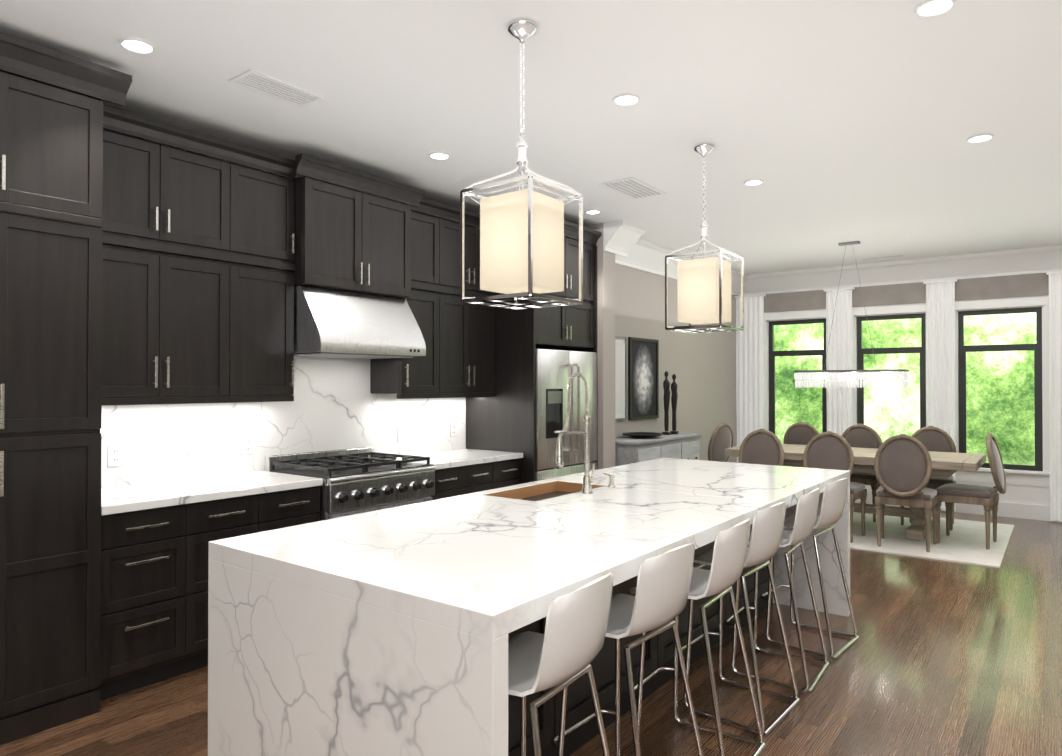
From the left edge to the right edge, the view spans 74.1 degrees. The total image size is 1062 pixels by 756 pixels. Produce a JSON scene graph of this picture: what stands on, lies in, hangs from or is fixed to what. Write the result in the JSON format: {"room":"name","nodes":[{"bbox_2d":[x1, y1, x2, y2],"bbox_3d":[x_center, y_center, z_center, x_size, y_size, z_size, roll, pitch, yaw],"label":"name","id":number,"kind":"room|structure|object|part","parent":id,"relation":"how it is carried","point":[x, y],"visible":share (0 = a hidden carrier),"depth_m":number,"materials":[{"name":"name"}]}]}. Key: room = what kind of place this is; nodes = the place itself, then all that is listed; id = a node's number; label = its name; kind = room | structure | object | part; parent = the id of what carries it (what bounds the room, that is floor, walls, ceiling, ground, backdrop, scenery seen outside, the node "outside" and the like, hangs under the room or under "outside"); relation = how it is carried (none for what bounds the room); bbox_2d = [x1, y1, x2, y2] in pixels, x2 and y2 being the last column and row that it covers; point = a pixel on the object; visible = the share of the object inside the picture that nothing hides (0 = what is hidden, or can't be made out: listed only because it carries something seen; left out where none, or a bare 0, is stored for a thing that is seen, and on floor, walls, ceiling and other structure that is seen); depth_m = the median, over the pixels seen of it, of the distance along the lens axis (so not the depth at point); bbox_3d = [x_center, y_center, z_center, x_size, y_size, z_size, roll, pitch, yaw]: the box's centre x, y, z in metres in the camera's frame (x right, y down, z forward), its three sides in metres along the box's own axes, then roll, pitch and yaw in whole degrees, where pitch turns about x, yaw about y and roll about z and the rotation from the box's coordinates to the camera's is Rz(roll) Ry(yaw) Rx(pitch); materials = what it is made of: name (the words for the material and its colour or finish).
{"room":"kitchen","nodes":[
{"label":"kitchen","id":0,"kind":"room"},
{"bbox_2d":[103,128,479,228],"bbox_3d":[-2.350,0.042,3.770,0.150,2.900,7.610,0,-1,37],"label":"wall","id":1,"kind":"structure","parent":0,"point":[297,175],"depth_m":4.69,"materials":[{"name":"grey"}]},
{"bbox_2d":[102,125,241,400],"bbox_3d":[-2.041,-0.559,3.766,0.347,1.320,0.825,0,-1,37],"label":"upper cabinet","id":2,"kind":"object","parent":1,"relation":"attached to","point":[209,263],"depth_m":3.68,"materials":[{"name":"black wood"}]},
{"bbox_2d":[242,161,293,396],"bbox_3d":[-1.718,-0.555,4.192,0.347,1.320,0.471,0,-1,37],"label":"upper cabinet","id":3,"kind":"object","parent":1,"relation":"attached to","point":[267,301],"depth_m":4.13,"materials":[{"name":"black wood"}]},
{"bbox_2d":[100,356,465,487],"bbox_3d":[-1.493,0.017,4.760,0.020,1.155,3.082,0,-1,37],"label":"backsplash","id":4,"kind":"structure","parent":1,"relation":"attached to","point":[336,404],"depth_m":4.59,"materials":[{"name":"stone"}]},
{"bbox_2d":[107,444,122,466],"bbox_3d":[-2.225,0.414,3.767,0.008,0.121,0.080,0,-1,37],"label":"electrical outlet","id":5,"kind":"object","parent":4,"relation":"attached to","point":[114,455],"visible":1,"depth_m":3.76,"materials":[{"name":"white plastic"}]},
{"bbox_2d":[240,435,252,455],"bbox_3d":[-1.766,0.419,4.372,0.008,0.121,0.080,0,-1,37],"label":"electrical outlet","id":6,"kind":"object","parent":4,"relation":"attached to","point":[246,445],"visible":1,"depth_m":4.37,"materials":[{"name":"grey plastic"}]},
{"bbox_2d":[397,426,404,441],"bbox_3d":[-0.993,0.427,5.393,0.008,0.121,0.080,0,-1,37],"label":"electrical outlet","id":7,"kind":"object","parent":4,"relation":"attached to","point":[400,433],"visible":1,"depth_m":5.39,"materials":[{"name":"white plastic"}]},
{"bbox_2d":[450,422,456,436],"bbox_3d":[-0.643,0.431,5.855,0.008,0.121,0.080,0,-1,37],"label":"electrical outlet","id":8,"kind":"object","parent":4,"relation":"attached to","point":[453,429],"visible":1,"depth_m":5.85,"materials":[{"name":"white plastic"}]},
{"bbox_2d":[286,169,421,300],"bbox_3d":[-1.274,-0.886,4.698,0.447,0.650,0.972,0,-1,37],"label":"upper cabinet","id":9,"kind":"object","parent":1,"relation":"attached to","point":[339,238],"depth_m":4.50,"materials":[{"name":"black wood"}]},
{"bbox_2d":[294,286,425,358],"bbox_3d":[-1.204,-0.347,4.641,0.584,0.416,0.852,0,-1,37],"label":"range hood","id":10,"kind":"object","parent":1,"relation":"attached to","point":[329,323],"visible":0.92,"depth_m":4.42,"materials":[{"name":"silver metal"}]},
{"bbox_2d":[370,209,445,396],"bbox_3d":[-0.921,-0.547,5.244,0.347,1.320,0.435,0,-1,37],"label":"upper cabinet","id":11,"kind":"object","parent":1,"relation":"attached to","point":[418,376],"depth_m":5.18,"materials":[{"name":"black wood"}]},
{"bbox_2d":[446,217,495,396],"bbox_3d":[-0.644,-0.544,5.610,0.347,1.320,0.709,0,-1,37],"label":"upper cabinet","id":12,"kind":"object","parent":1,"relation":"attached to","point":[470,328],"depth_m":5.51,"materials":[{"name":"black wood"}]},
{"bbox_2d":[0,504,1061,755],"bbox_3d":[1.904,1.526,3.038,8.100,0.080,12.000,0,-1,37],"label":"floor","id":13,"kind":"structure","parent":0,"point":[944,658],"depth_m":3.38,"materials":[{"name":"brown wood"}]},
{"bbox_2d":[0,60,107,744],"bbox_3d":[-2.422,0.105,3.009,0.647,2.760,0.825,0,-1,37],"label":"tall cabinet","id":14,"kind":"object","parent":13,"relation":"on","point":[51,170],"depth_m":2.99,"materials":[{"name":"black wood"}]},
{"bbox_2d":[99,471,322,700],"bbox_3d":[-1.805,1.037,3.797,0.627,0.910,1.180,0,-1,37],"label":"base cabinet","id":15,"kind":"object","parent":13,"relation":"on","point":[156,537],"visible":0.69,"depth_m":3.44,"materials":[{"name":"black wood"}]},
{"bbox_2d":[265,447,435,520],"bbox_3d":[-1.144,0.997,4.577,0.727,1.002,0.850,0,-1,37],"label":"range","id":16,"kind":"object","parent":13,"relation":"on","point":[361,480],"visible":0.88,"depth_m":4.42,"materials":[{"name":"silver metal"}]},
{"bbox_2d":[396,449,522,499],"bbox_3d":[-0.615,1.050,5.368,0.627,0.910,1.038,0,-1,37],"label":"base cabinet","id":17,"kind":"object","parent":13,"relation":"on","point":[462,471],"visible":0.25,"depth_m":5.24,"materials":[{"name":"black"}]},
{"bbox_2d":[208,462,849,755],"bbox_3d":[0.446,1.064,3.457,1.306,0.850,3.500,0,-1,37],"label":"kitchen island","id":18,"kind":"object","parent":13,"relation":"on","point":[389,631],"depth_m":2.23,"materials":[{"name":"stone"}]},
{"bbox_2d":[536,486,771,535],"bbox_3d":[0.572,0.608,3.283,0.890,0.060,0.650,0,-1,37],"label":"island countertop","id":19,"kind":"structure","parent":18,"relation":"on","point":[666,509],"depth_m":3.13,"materials":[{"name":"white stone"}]},
{"bbox_2d":[554,372,594,493],"bbox_3d":[0.224,0.274,3.610,0.226,0.611,0.086,0,-1,37],"label":"faucet","id":20,"kind":"object","parent":19,"relation":"on","point":[587,482],"visible":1,"depth_m":3.55,"materials":[{"name":"silver metal"}]},
{"bbox_2d":[603,472,614,487],"bbox_3d":[0.417,0.543,3.759,0.071,0.075,0.040,0,-1,37],"label":"soap dispenser","id":21,"kind":"object","parent":19,"relation":"on","point":[611,481],"visible":1,"depth_m":3.74,"materials":[{"name":"silver metal"}]},
{"bbox_2d":[466,220,600,483],"bbox_3d":[0.013,0.103,6.113,0.780,2.815,1.017,0,-1,37],"label":"tall cabinet","id":22,"kind":"object","parent":13,"relation":"on","point":[503,419],"visible":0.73,"depth_m":5.77,"materials":[{"name":"black wood"}]},
{"bbox_2d":[508,572,613,755],"bbox_3d":[0.016,1.005,1.990,0.461,0.938,0.432,0,-1,37],"label":"stool","id":23,"kind":"object","parent":13,"relation":"on","point":[561,653],"visible":0.81,"depth_m":1.85,"materials":[{"name":"white plastic"}]},
{"bbox_2d":[535,348,597,480],"bbox_3d":[0.073,0.638,6.105,0.766,1.745,0.890,0,-1,37],"label":"fridge","id":24,"kind":"object","parent":13,"relation":"on","point":[555,370],"visible":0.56,"depth_m":5.83,"materials":[{"name":"silver metal"}]},
{"bbox_2d":[550,543,703,755],"bbox_3d":[0.320,1.009,2.373,0.455,0.938,0.426,0,-1,37],"label":"stool","id":25,"kind":"object","parent":13,"relation":"on","point":[657,602],"visible":0.81,"depth_m":2.25,"materials":[{"name":"white plastic"}]},
{"bbox_2d":[615,432,701,465],"bbox_3d":[1.229,1.053,7.067,0.455,0.930,1.430,0,-1,37],"label":"dresser","id":26,"kind":"object","parent":13,"relation":"on","point":[631,450],"visible":0.08,"depth_m":6.77,"materials":[{"name":"white wood"}]},
{"bbox_2d":[622,432,662,437],"bbox_3d":[1.099,0.566,6.918,0.400,0.041,0.400,0,-1,37],"label":"decorative tray","id":27,"kind":"object","parent":26,"relation":"on","point":[642,434],"visible":1,"depth_m":6.91,"materials":[{"name":"brown metal"}]},
{"bbox_2d":[662,371,670,434],"bbox_3d":[1.413,0.259,7.335,0.072,0.661,0.110,0,-1,37],"label":"sculpture","id":28,"kind":"object","parent":26,"relation":"on","point":[666,387],"visible":0.98,"depth_m":7.31,"materials":[{"name":"brown metal"}]},
{"bbox_2d":[670,374,678,433],"bbox_3d":[1.513,0.274,7.434,0.072,0.632,0.110,0,-1,37],"label":"sculpture","id":29,"kind":"object","parent":26,"relation":"on","point":[674,396],"visible":1,"depth_m":7.41,"materials":[{"name":"brown metal"}]},
{"bbox_2d":[630,519,765,755],"bbox_3d":[0.648,1.012,2.786,0.450,0.938,0.426,0,-1,37],"label":"stool","id":30,"kind":"object","parent":13,"relation":"on","point":[719,579],"visible":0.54,"depth_m":2.68,"materials":[{"name":"white plastic"}]},
{"bbox_2d":[681,502,799,736],"bbox_3d":[0.928,1.015,3.196,0.450,0.938,0.426,0,-1,37],"label":"stool","id":31,"kind":"object","parent":13,"relation":"on","point":[766,533],"visible":0.69,"depth_m":3.07,"materials":[{"name":"white plastic"}]},
{"bbox_2d":[724,488,828,693],"bbox_3d":[1.257,1.019,3.608,0.455,0.938,0.426,0,-1,37],"label":"stool","id":32,"kind":"object","parent":13,"relation":"on","point":[805,518],"visible":0.71,"depth_m":3.48,"materials":[{"name":"white plastic"}]},
{"bbox_2d":[760,478,858,659],"bbox_3d":[1.568,1.022,3.998,0.461,0.938,0.432,0,-1,37],"label":"stool","id":33,"kind":"object","parent":13,"relation":"on","point":[833,501],"visible":0.83,"depth_m":3.87,"materials":[{"name":"white plastic"}]},
{"bbox_2d":[850,512,1013,567],"bbox_3d":[3.302,1.513,7.186,2.600,0.012,2.060,0,-1,37],"label":"rug","id":34,"kind":"object","parent":13,"relation":"on","point":[964,541],"visible":0.5,"depth_m":6.46,"materials":[{"name":"white carpet"}]},
{"bbox_2d":[708,422,732,461],"bbox_3d":[2.293,1.008,7.891,0.490,1.008,0.518,0,-1,-41],"label":"dining chair","id":35,"kind":"object","parent":34,"relation":"on","point":[721,439],"visible":0.33,"depth_m":7.97,"materials":[{"name":"grey fabric"}]},
{"bbox_2d":[738,428,783,465],"bbox_3d":[2.363,1.001,7.025,0.490,1.008,0.520,0,-1,37],"label":"dining chair","id":36,"kind":"object","parent":34,"relation":"on","point":[762,446],"visible":0.33,"depth_m":6.87,"materials":[{"name":"grey fabric"}]},
{"bbox_2d":[783,422,818,444],"bbox_3d":[3.059,1.010,8.062,0.490,1.008,0.520,0,-1,37],"label":"dining chair","id":37,"kind":"object","parent":34,"relation":"on","point":[801,433],"visible":0.19,"depth_m":8.18,"materials":[{"name":"fabric"}]},
{"bbox_2d":[803,431,866,542],"bbox_3d":[2.855,0.998,6.652,0.490,1.008,0.520,0,-1,37],"label":"dining chair","id":38,"kind":"object","parent":34,"relation":"on","point":[828,450],"visible":0.46,"depth_m":6.49,"materials":[{"name":"grey fabric"}]},
{"bbox_2d":[724,444,985,540],"bbox_3d":[3.238,1.125,7.137,2.250,0.762,1.000,0,-1,37],"label":"dining table","id":39,"kind":"object","parent":34,"relation":"on","point":[946,464],"visible":0.4,"depth_m":6.71,"materials":[{"name":"brown wood"}]},
{"bbox_2d":[842,423,881,521],"bbox_3d":[3.562,1.007,7.682,0.490,1.008,0.519,0,-1,37],"label":"dining chair","id":40,"kind":"object","parent":34,"relation":"on","point":[859,435],"visible":0.33,"depth_m":7.73,"materials":[{"name":"fabric"}]},
{"bbox_2d":[874,434,938,551],"bbox_3d":[3.335,0.996,6.296,0.497,1.008,0.533,0,-1,37],"label":"dining chair","id":41,"kind":"object","parent":34,"relation":"on","point":[903,467],"visible":1,"depth_m":6.12,"materials":[{"name":"fabric"}]},
{"bbox_2d":[900,426,955,530],"bbox_3d":[4.113,1.003,7.263,0.491,1.008,0.521,0,-1,37],"label":"dining chair","id":42,"kind":"object","parent":34,"relation":"on","point":[933,438],"visible":0.31,"depth_m":7.32,"materials":[{"name":"fabric"}]},
{"bbox_2d":[936,433,1005,549],"bbox_3d":[4.009,0.996,6.414,0.536,1.008,0.501,0,-1,37],"label":"dining chair","id":43,"kind":"object","parent":34,"relation":"on","point":[987,497],"visible":0.96,"depth_m":6.25,"materials":[{"name":"brown wood"}]},
{"bbox_2d":[0,0,1061,274],"bbox_3d":[1.904,-1.454,3.062,8.100,0.080,12.000,0,-1,37],"label":"ceiling","id":44,"kind":"structure","parent":0,"point":[832,124],"depth_m":3.60,"materials":[{"name":"white paint"}]},
{"bbox_2d":[119,37,155,53],"bbox_3d":[-1.668,-1.409,2.983,0.136,0.011,0.136,0,-1,37],"label":"recessed light","id":45,"kind":"object","parent":44,"relation":"in","point":[137,45],"visible":1,"depth_m":2.98,"materials":[{"name":"white plastic"}]},
{"bbox_2d":[228,69,323,107],"bbox_3d":[-1.238,-1.407,3.435,0.200,0.007,0.400,0,-1,37],"label":"ceiling vent","id":46,"kind":"object","parent":44,"relation":"in","point":[267,85],"visible":1,"depth_m":3.42,"materials":[{"name":"white metal"}]},
{"bbox_2d":[429,152,449,159],"bbox_3d":[-0.575,-1.397,4.426,0.136,0.011,0.136,0,-1,37],"label":"recessed light","id":47,"kind":"object","parent":44,"relation":"in","point":[439,155],"visible":0.98,"depth_m":4.41,"materials":[{"name":"white plastic"}]},
{"bbox_2d":[460,19,582,309],"bbox_3d":[-0.035,-0.858,2.833,0.352,1.115,0.352,0,-1,37],"label":"pendant light","id":48,"kind":"object","parent":44,"relation":"hanging from","point":[522,243],"visible":1,"depth_m":2.76,"materials":[{"name":"beige fabric"}]},
{"bbox_2d":[585,209,600,214],"bbox_3d":[0.518,-1.385,5.869,0.136,0.011,0.136,0,-1,37],"label":"recessed light","id":49,"kind":"object","parent":44,"relation":"in","point":[593,211],"visible":1,"depth_m":5.85,"materials":[{"name":"white"}]},
{"bbox_2d":[613,93,639,105],"bbox_3d":[0.480,-1.404,3.551,0.136,0.011,0.136,0,-1,37],"label":"recessed light","id":50,"kind":"object","parent":44,"relation":"in","point":[626,99],"visible":0.98,"depth_m":3.54,"materials":[{"name":"white"}]},
{"bbox_2d":[598,177,666,199],"bbox_3d":[0.754,-1.393,5.188,0.280,0.007,0.520,0,-1,37],"label":"ceiling vent","id":51,"kind":"object","parent":44,"relation":"in","point":[633,188],"visible":1,"depth_m":5.18,"materials":[{"name":"white metal"}]},
{"bbox_2d":[665,143,743,332],"bbox_3d":[1.052,-0.846,4.268,0.352,1.115,0.352,0,-1,37],"label":"pendant light","id":52,"kind":"object","parent":44,"relation":"hanging from","point":[704,290],"visible":1,"depth_m":4.19,"materials":[{"name":"silver metal"}]},
{"bbox_2d":[744,179,763,185],"bbox_3d":[1.585,-1.392,5.010,0.136,0.011,0.136,0,-1,37],"label":"recessed light","id":53,"kind":"object","parent":44,"relation":"in","point":[752,182],"visible":1,"depth_m":5.01,"materials":[{"name":"white"}]},
{"bbox_2d":[794,241,908,387],"bbox_3d":[3.238,-0.638,7.151,1.036,1.484,0.236,0,-1,37],"label":"chandelier","id":54,"kind":"object","parent":44,"relation":"hanging from","point":[894,379],"visible":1,"depth_m":7.07,"materials":[{"name":"glass"}]},
{"bbox_2d":[860,255,904,259],"bbox_3d":[3.995,-1.370,8.008,0.460,0.006,0.050,0,-1,37],"label":"ceiling vent","id":55,"kind":"object","parent":44,"relation":"in","point":[882,257],"visible":1,"depth_m":7.99,"materials":[{"name":"white metal"}]},
{"bbox_2d":[747,245,1061,294],"bbox_3d":[5.575,-1.254,7.368,7.050,0.250,0.200,0,-1,37],"label":"crown molding","id":56,"kind":"structure","parent":44,"relation":"attached to","point":[1045,259],"depth_m":8.20,"materials":[{"name":"white"}]},
{"bbox_2d":[915,0,955,16],"bbox_3d":[1.536,-1.411,2.676,0.136,0.011,0.136,0,-1,37],"label":"recessed light","id":57,"kind":"object","parent":44,"relation":"in","point":[929,8],"visible":1,"depth_m":2.68,"materials":[{"name":"white"}]},
{"bbox_2d":[966,133,993,142],"bbox_3d":[2.623,-1.399,4.111,0.136,0.011,0.136,0,-1,37],"label":"recessed light","id":58,"kind":"object","parent":44,"relation":"in","point":[980,138],"visible":0.94,"depth_m":4.11,"materials":[{"name":"white"}]},
{"bbox_2d":[564,223,614,469],"bbox_3d":[0.330,0.065,6.645,0.950,2.900,0.210,0,-1,37],"label":"wall","id":59,"kind":"structure","parent":0,"point":[606,352],"depth_m":6.32,"materials":[{"name":"grey paint"}]},
{"bbox_2d":[603,220,646,259],"bbox_3d":[0.850,-1.262,6.390,0.200,0.250,0.410,0,-1,37],"label":"crown molding","id":60,"kind":"structure","parent":59,"relation":"attached to","point":[625,244],"depth_m":6.39,"materials":[{"name":"white"}]},
{"bbox_2d":[615,240,746,295],"bbox_3d":[1.713,-1.250,7.943,0.200,0.250,3.512,0,-1,37],"label":"crown molding","id":61,"kind":"structure","parent":59,"relation":"attached to","point":[654,262],"depth_m":7.51,"materials":[{"name":"white"}]},
{"bbox_2d":[615,263,736,462],"bbox_3d":[1.492,0.079,8.362,0.727,2.900,3.930,0,-1,37],"label":"wall","id":62,"kind":"structure","parent":0,"point":[701,367],"depth_m":7.76,"materials":[{"name":"grey paint"}]},
{"bbox_3d":[0.825,0.002,6.901,0.025,0.830,0.435,0,-1,37],"label":"picture frame","id":63,"kind":"part","parent":62,"relation":"part of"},
{"bbox_3d":[1.184,0.008,7.375,0.025,0.845,0.625,0,-1,37],"label":"picture frame","id":64,"kind":"part","parent":62,"relation":"part of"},
{"bbox_3d":[5.690,0.072,7.509,7.050,2.900,0.180,0,-1,37],"label":"wall","id":65,"kind":"structure","parent":0,"visible":0},
{"bbox_2d":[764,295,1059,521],"bbox_3d":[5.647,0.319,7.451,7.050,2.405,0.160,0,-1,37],"label":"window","id":66,"kind":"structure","parent":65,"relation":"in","point":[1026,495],"depth_m":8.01,"materials":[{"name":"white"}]},
{"bbox_2d":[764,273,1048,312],"bbox_3d":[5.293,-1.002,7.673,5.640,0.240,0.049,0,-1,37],"label":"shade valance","id":67,"kind":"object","parent":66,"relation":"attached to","point":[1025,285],"visible":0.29,"depth_m":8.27,"materials":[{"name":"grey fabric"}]},
{"bbox_2d":[735,294,765,462],"bbox_3d":[2.917,0.208,9.370,0.410,2.618,0.070,0,-1,37],"label":"curtain","id":68,"kind":"object","parent":67,"relation":"hanging from","point":[750,375],"visible":0.71,"depth_m":9.37,"materials":[{"name":"white fabric"}]},
{"bbox_2d":[823,287,854,435],"bbox_3d":[3.809,0.203,8.694,0.350,2.618,0.070,0,-1,37],"label":"curtain","id":69,"kind":"object","parent":67,"relation":"hanging from","point":[839,399],"visible":0.56,"depth_m":8.69,"materials":[{"name":"white fabric"}]},
{"bbox_2d":[923,279,956,511],"bbox_3d":[4.678,0.197,8.036,0.330,2.618,0.070,0,-1,37],"label":"curtain","id":70,"kind":"object","parent":67,"relation":"hanging from","point":[940,354],"visible":0.73,"depth_m":8.04,"materials":[{"name":"white fabric"}]},
{"bbox_2d":[1046,271,1061,521],"bbox_3d":[5.635,0.191,7.311,0.440,2.618,0.070,0,-1,37],"label":"curtain","id":71,"kind":"object","parent":67,"relation":"hanging from","point":[1055,356],"visible":0.98,"depth_m":7.40,"materials":[{"name":"white fabric"}]},
{"label":"outside","id":72,"kind":"structure","parent":0,"visible":0},
{"bbox_2d":[774,312,1035,464],"bbox_3d":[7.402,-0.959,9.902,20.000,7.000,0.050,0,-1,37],"label":"foliage","id":73,"kind":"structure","parent":72,"point":[974,381],"depth_m":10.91,"materials":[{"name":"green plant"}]}
]}

